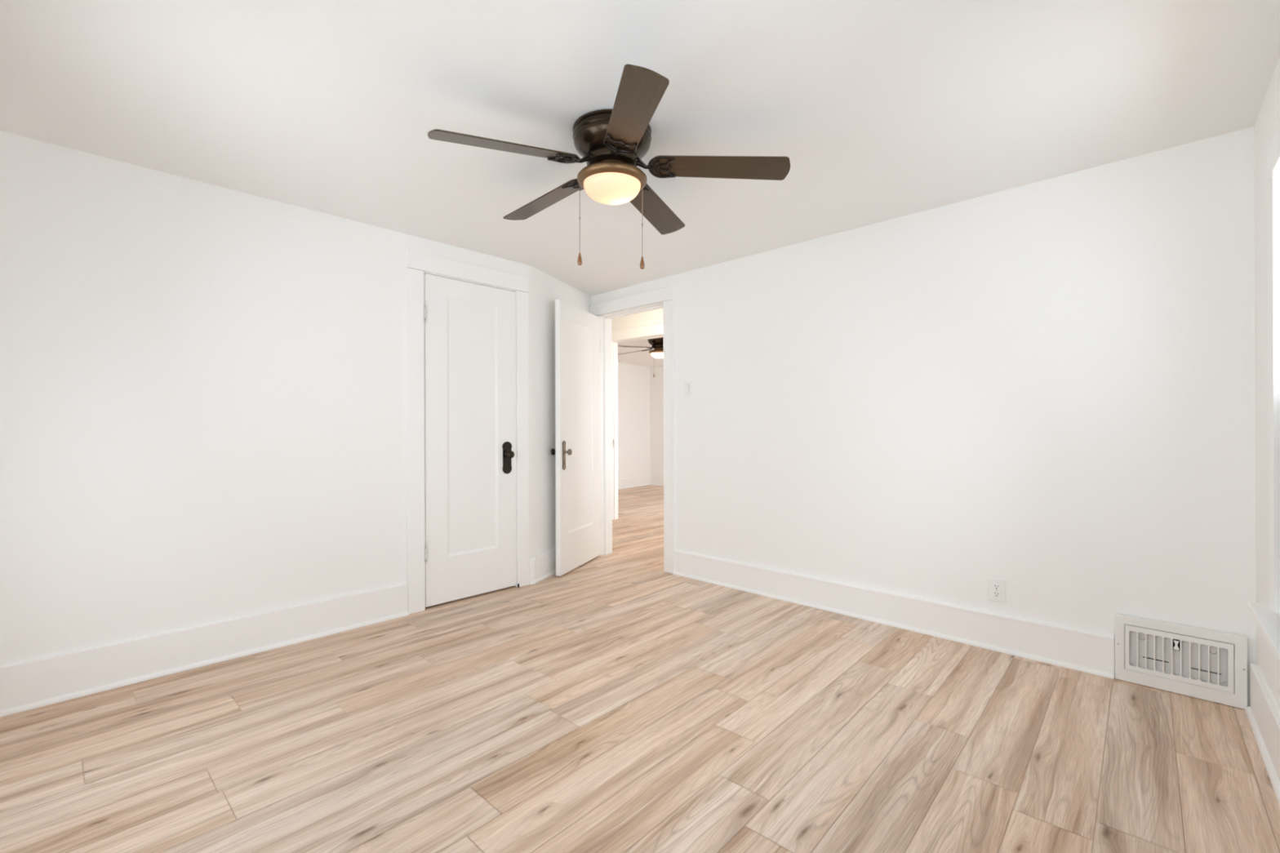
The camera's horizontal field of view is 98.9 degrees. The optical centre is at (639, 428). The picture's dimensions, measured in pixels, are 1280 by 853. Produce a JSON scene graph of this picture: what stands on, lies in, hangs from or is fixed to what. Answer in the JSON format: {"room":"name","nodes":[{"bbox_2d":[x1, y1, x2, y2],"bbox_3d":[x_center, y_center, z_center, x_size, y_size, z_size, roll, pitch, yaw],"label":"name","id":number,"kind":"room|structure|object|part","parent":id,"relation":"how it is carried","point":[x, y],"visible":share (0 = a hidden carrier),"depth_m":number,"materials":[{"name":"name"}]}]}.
{"room":"empty bedroom","nodes":[
{"label":"empty bedroom","id":0,"kind":"room"},
{"bbox_2d":[0,130,524,666],"bbox_3d":[-1.960,-0.028,3.057,0.120,2.408,3.042,0,0,44],"label":"wall","id":1,"kind":"structure","parent":0,"point":[203,385],"depth_m":2.69,"materials":[{"name":"paint"}]},
{"bbox_2d":[0,582,408,716],"bbox_3d":[-2.169,1.078,2.725,0.033,0.197,2.030,0,0,44],"label":"baseboard","id":2,"kind":"structure","parent":1,"relation":"attached to","point":[24,686],"depth_m":2.66,"materials":[{"name":"paint"}]},
{"bbox_2d":[405,248,528,614],"bbox_3d":[-1.200,0.020,3.834,0.143,2.308,0.913,0,0,44],"label":"door frame","id":3,"kind":"structure","parent":1,"relation":"attached to","point":[416,262],"depth_m":3.53,"materials":[{"name":"paint"}]},
{"bbox_2d":[423,273,519,607],"bbox_3d":[-1.145,0.083,3.791,0.101,2.182,0.716,0,0,44],"label":"door","id":4,"kind":"structure","parent":1,"relation":"in","point":[470,431],"depth_m":3.79,"materials":[{"name":"paint"}]},
{"bbox_3d":[-0.967,0.213,3.992,0.009,0.235,0.078,0,0,44],"label":"escutcheon plate","id":5,"kind":"part","parent":4,"relation":"part of","materials":[{"name":"black metal"}]},
{"bbox_3d":[-0.945,0.188,3.971,0.062,0.054,0.054,0,0,44],"label":"knob","id":6,"kind":"part","parent":4,"relation":"part of","materials":[{"name":"black metal"}]},
{"bbox_2d":[524,263,591,557],"bbox_3d":[-0.698,-0.032,4.661,0.133,2.408,1.141,0,0,21],"label":"wall","id":7,"kind":"structure","parent":0,"point":[544,289],"depth_m":4.31,"materials":[{"name":"paint"}]},
{"bbox_2d":[528,547,555,584],"bbox_3d":[-0.633,1.073,4.606,0.048,0.197,1.062,0,0,21],"label":"baseboard","id":8,"kind":"structure","parent":7,"relation":"attached to","point":[542,566],"depth_m":4.26,"materials":[{"name":"paint"}]},
{"bbox_2d":[617,362,650,479],"bbox_3d":[-0.921,-0.052,9.992,0.120,2.450,3.870,0,0,37],"label":"wall","id":9,"kind":"structure","parent":0,"point":[633,380],"depth_m":10.94,"materials":[{"name":"paint"}]},
{"bbox_2d":[617,475,650,489],"bbox_3d":[-0.895,1.073,9.895,0.033,0.200,3.740,0,0,37],"label":"baseboard","id":10,"kind":"structure","parent":9,"relation":"attached to","point":[628,482],"depth_m":10.93,"materials":[{"name":"paint"}]},
{"bbox_2d":[611,308,662,328],"bbox_3d":[0.348,-0.141,6.546,6.300,2.620,0.130,0,0,37],"label":"wall","id":11,"kind":"structure","parent":0,"point":[655,315],"depth_m":6.73,"materials":[{"name":"paint"}]},
{"bbox_2d":[611,320,663,519],"bbox_3d":[0.004,-0.052,6.787,1.160,2.445,0.178,0,0,37],"label":"door frame","id":12,"kind":"structure","parent":11,"relation":"attached to","point":[653,330],"depth_m":7.03,"materials":[{"name":"paint"}]},
{"bbox_2d":[0,484,1279,852],"bbox_3d":[-0.127,1.221,6.223,11.599,0.102,11.624,0,0,44],"label":"floor","id":13,"kind":"structure","parent":0,"point":[617,702],"depth_m":2.03,"materials":[{"name":"brown wood"}]},
{"bbox_2d":[0,0,1279,296],"bbox_3d":[-0.538,-1.286,2.385,5.270,0.100,4.205,0,0,44],"label":"ceiling","id":14,"kind":"structure","parent":0,"point":[879,110],"depth_m":2.05,"materials":[{"name":"paint"}]},
{"bbox_2d":[427,63,790,269],"bbox_3d":[-0.166,-0.957,2.256,1.333,0.575,1.388,0,0,-29],"label":"ceiling fan","id":15,"kind":"object","parent":14,"relation":"hanging from","point":[612,143],"visible":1,"depth_m":2.19,"materials":[{"name":"brown wood"}]},
{"bbox_3d":[-0.501,-1.062,2.067,0.565,0.006,0.138,-5,16,-29],"label":"blade","id":16,"kind":"part","parent":15,"relation":"part of","materials":[{"name":"brown wood"}]},
{"bbox_3d":[-0.441,-1.073,2.582,0.564,0.006,0.138,-4,10,43],"label":"blade","id":17,"kind":"part","parent":15,"relation":"part of","materials":[{"name":"brown wood"}]},
{"bbox_3d":[-0.251,-0.887,2.286,0.008,0.306,0.008,1,2,44],"label":"pull chain","id":18,"kind":"part","parent":15,"relation":"part of","materials":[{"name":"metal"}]},
{"bbox_3d":[-0.230,-1.096,2.219,0.085,0.044,0.051,-5,16,-29],"label":"blade arm","id":19,"kind":"part","parent":15,"relation":"part of","materials":[{"name":"metal"}]},
{"bbox_3d":[-0.116,-0.984,2.284,0.238,0.070,0.238,1,2,44],"label":"lamp shade","id":20,"kind":"part","parent":15,"relation":"part of","materials":[{"name":"white glass"}]},
{"bbox_3d":[-0.092,-1.094,2.154,0.051,0.044,0.085,13,3,-12],"label":"blade arm","id":21,"kind":"part","parent":15,"relation":"part of","materials":[{"name":"metal"}]},
{"bbox_3d":[-0.029,-1.057,1.850,0.138,0.006,0.564,13,3,-12],"label":"blade","id":22,"kind":"part","parent":15,"relation":"part of","materials":[{"name":"brown wood"}]},
{"bbox_3d":[0.010,-0.880,2.297,0.008,0.318,0.008,1,2,44],"label":"pull chain","id":23,"kind":"part","parent":15,"relation":"part of","materials":[{"name":"metal"}]},
{"bbox_3d":[0.013,-1.096,2.266,0.085,0.044,0.051,4,-11,7],"label":"blade arm","id":24,"kind":"part","parent":15,"relation":"part of","materials":[{"name":"metal"}]},
{"bbox_3d":[0.068,-1.074,2.684,0.138,0.006,0.564,-13,-8,24],"label":"blade","id":25,"kind":"part","parent":15,"relation":"part of","materials":[{"name":"brown wood"}]},
{"bbox_3d":[0.322,-1.064,2.231,0.564,0.006,0.138,4,-11,7],"label":"blade","id":26,"kind":"part","parent":15,"relation":"part of","materials":[{"name":"brown wood"}]},
{"bbox_2d":[617,339,663,367],"bbox_3d":[0.793,-1.333,8.733,4.600,0.100,4.030,0,0,37],"label":"ceiling","id":27,"kind":"structure","parent":0,"point":[644,358],"depth_m":9.61,"materials":[{"name":"paint"}]},
{"bbox_2d":[617,337,663,377],"bbox_3d":[0.232,-0.996,7.678,1.384,0.570,1.356,0,0,44],"label":"ceiling fan","id":28,"kind":"object","parent":27,"relation":"hanging from","point":[657,344],"visible":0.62,"depth_m":7.59,"materials":[{"name":"brown metal"}]},
{"bbox_3d":[-0.057,-1.105,7.404,0.564,0.006,0.138,-6,16,-42],"label":"blade","id":29,"kind":"part","parent":28,"relation":"part of","materials":[{"name":"brown wood"}]},
{"bbox_3d":[0.271,-1.024,7.700,0.238,0.070,0.238,0,0,44],"label":"lamp shade","id":30,"kind":"part","parent":28,"relation":"part of","materials":[{"name":"white glass"}]},
{"bbox_2d":[649,365,663,475],"bbox_3d":[1.951,-0.061,10.185,4.490,2.450,0.123,0,0,37],"label":"wall","id":31,"kind":"structure","parent":0,"point":[656,383],"depth_m":11.31,"materials":[{"name":"paint"}]},
{"bbox_2d":[650,475,663,485],"bbox_3d":[1.888,1.064,10.137,4.140,0.200,0.033,0,0,37],"label":"baseboard","id":32,"kind":"structure","parent":31,"relation":"attached to","point":[656,480],"depth_m":11.28,"materials":[{"name":"paint"}]},
{"bbox_2d":[591,126,1255,706],"bbox_3d":[1.036,-0.143,3.792,4.850,2.620,0.140,0,0,44],"label":"wall","id":33,"kind":"structure","parent":0,"point":[1045,388],"depth_m":2.85,"materials":[{"name":"paint"}]},
{"bbox_2d":[551,298,601,576],"bbox_3d":[-0.516,0.071,4.675,0.173,2.178,0.793,0,0,20],"label":"door","id":34,"kind":"structure","parent":33,"relation":"in","point":[577,331],"depth_m":4.59,"materials":[{"name":"paint"}]},
{"bbox_3d":[-0.678,0.187,4.385,0.064,0.054,0.054,0,0,20],"label":"knob","id":35,"kind":"part","parent":34,"relation":"part of","materials":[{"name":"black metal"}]},
{"bbox_3d":[-0.602,0.214,4.358,0.009,0.235,0.056,0,0,20],"label":"escutcheon plate","id":36,"kind":"part","parent":34,"relation":"part of","materials":[{"name":"silver metal"}]},
{"bbox_3d":[-0.574,0.187,4.348,0.062,0.052,0.052,0,0,20],"label":"knob","id":37,"kind":"part","parent":34,"relation":"part of","materials":[{"name":"silver metal"}]},
{"bbox_2d":[589,284,675,573],"bbox_3d":[-0.035,0.007,4.811,1.022,2.326,0.190,0,0,44],"label":"door frame","id":38,"kind":"structure","parent":33,"relation":"attached to","point":[665,295],"depth_m":4.62,"materials":[{"name":"paint"}]},
{"bbox_2d":[684,381,691,396],"bbox_3d":[0.375,-0.311,4.318,0.072,0.120,0.015,0,0,44],"label":"light switch","id":39,"kind":"object","parent":33,"relation":"attached to","point":[687,384],"visible":1,"depth_m":4.31,"materials":[{"name":"white plastic"}]},
{"bbox_2d":[672,549,1114,679],"bbox_3d":[1.242,1.068,3.478,2.678,0.197,0.033,0,0,44],"label":"baseboard","id":40,"kind":"structure","parent":33,"relation":"attached to","point":[1086,651],"depth_m":3.12,"materials":[{"name":"paint"}]},
{"bbox_2d":[987,577,1005,603],"bbox_3d":[1.878,0.853,2.885,0.080,0.120,0.009,0,0,44],"label":"wall outlet","id":41,"kind":"object","parent":33,"relation":"attached to","point":[996,588],"visible":1,"depth_m":2.88,"materials":[{"name":"white plastic"}]},
{"bbox_2d":[992,591,999,597],"bbox_3d":[1.876,0.872,2.883,0.033,0.026,0.003,0,0,44],"label":"receptacle","id":42,"kind":"object","parent":41,"relation":"attached to","point":[995,594],"depth_m":2.88,"materials":[{"name":"white plastic"}]},
{"bbox_2d":[992,583,999,589],"bbox_3d":[1.876,0.833,2.883,0.033,0.026,0.003,0,0,44],"label":"receptacle","id":43,"kind":"object","parent":41,"relation":"attached to","point":[995,586],"depth_m":2.88,"materials":[{"name":"white plastic"}]},
{"bbox_2d":[1114,613,1247,709],"bbox_3d":[2.357,1.011,2.405,0.414,0.300,0.032,0,0,44],"label":"air vent","id":44,"kind":"object","parent":33,"relation":"in","point":[1199,663],"visible":0.99,"depth_m":2.39,"materials":[{"name":"metal"}]},
{"bbox_3d":[2.346,0.948,2.396,0.019,0.039,0.004,0,0,44],"label":"damper lever","id":45,"kind":"part","parent":44,"relation":"part of","materials":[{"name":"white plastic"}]},
{"bbox_2d":[1124,624,1233,693],"bbox_3d":[2.352,1.002,2.401,0.339,0.202,0.013,0,0,44],"label":"grille","id":46,"kind":"object","parent":44,"relation":"attached to","point":[1205,663],"depth_m":2.40,"materials":[{"name":"metal"}]},
{"bbox_2d":[1253,57,1279,711],"bbox_3d":[1.231,-0.038,0.735,0.140,2.408,4.110,0,0,43],"label":"wall","id":47,"kind":"structure","parent":0,"point":[1268,121],"depth_m":2.11,"materials":[{"name":"paint"}]},
{"bbox_2d":[1244,663,1279,806],"bbox_3d":[1.163,1.066,0.785,0.033,0.200,3.967,0,0,43],"label":"baseboard","id":48,"kind":"structure","parent":47,"relation":"attached to","point":[1263,714],"depth_m":1.96,"materials":[{"name":"paint"}]},
{"bbox_2d":[1247,123,1279,663],"bbox_3d":[1.884,-0.112,1.533,0.158,1.697,0.990,0,0,43],"label":"window","id":49,"kind":"structure","parent":47,"relation":"in","point":[1267,617],"depth_m":1.83,"materials":[{"name":"paint"}]},
{"bbox_3d":[1.867,-0.172,1.548,0.022,1.577,0.960,0,0,43],"label":"casing","id":50,"kind":"part","parent":49,"relation":"part of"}
]}

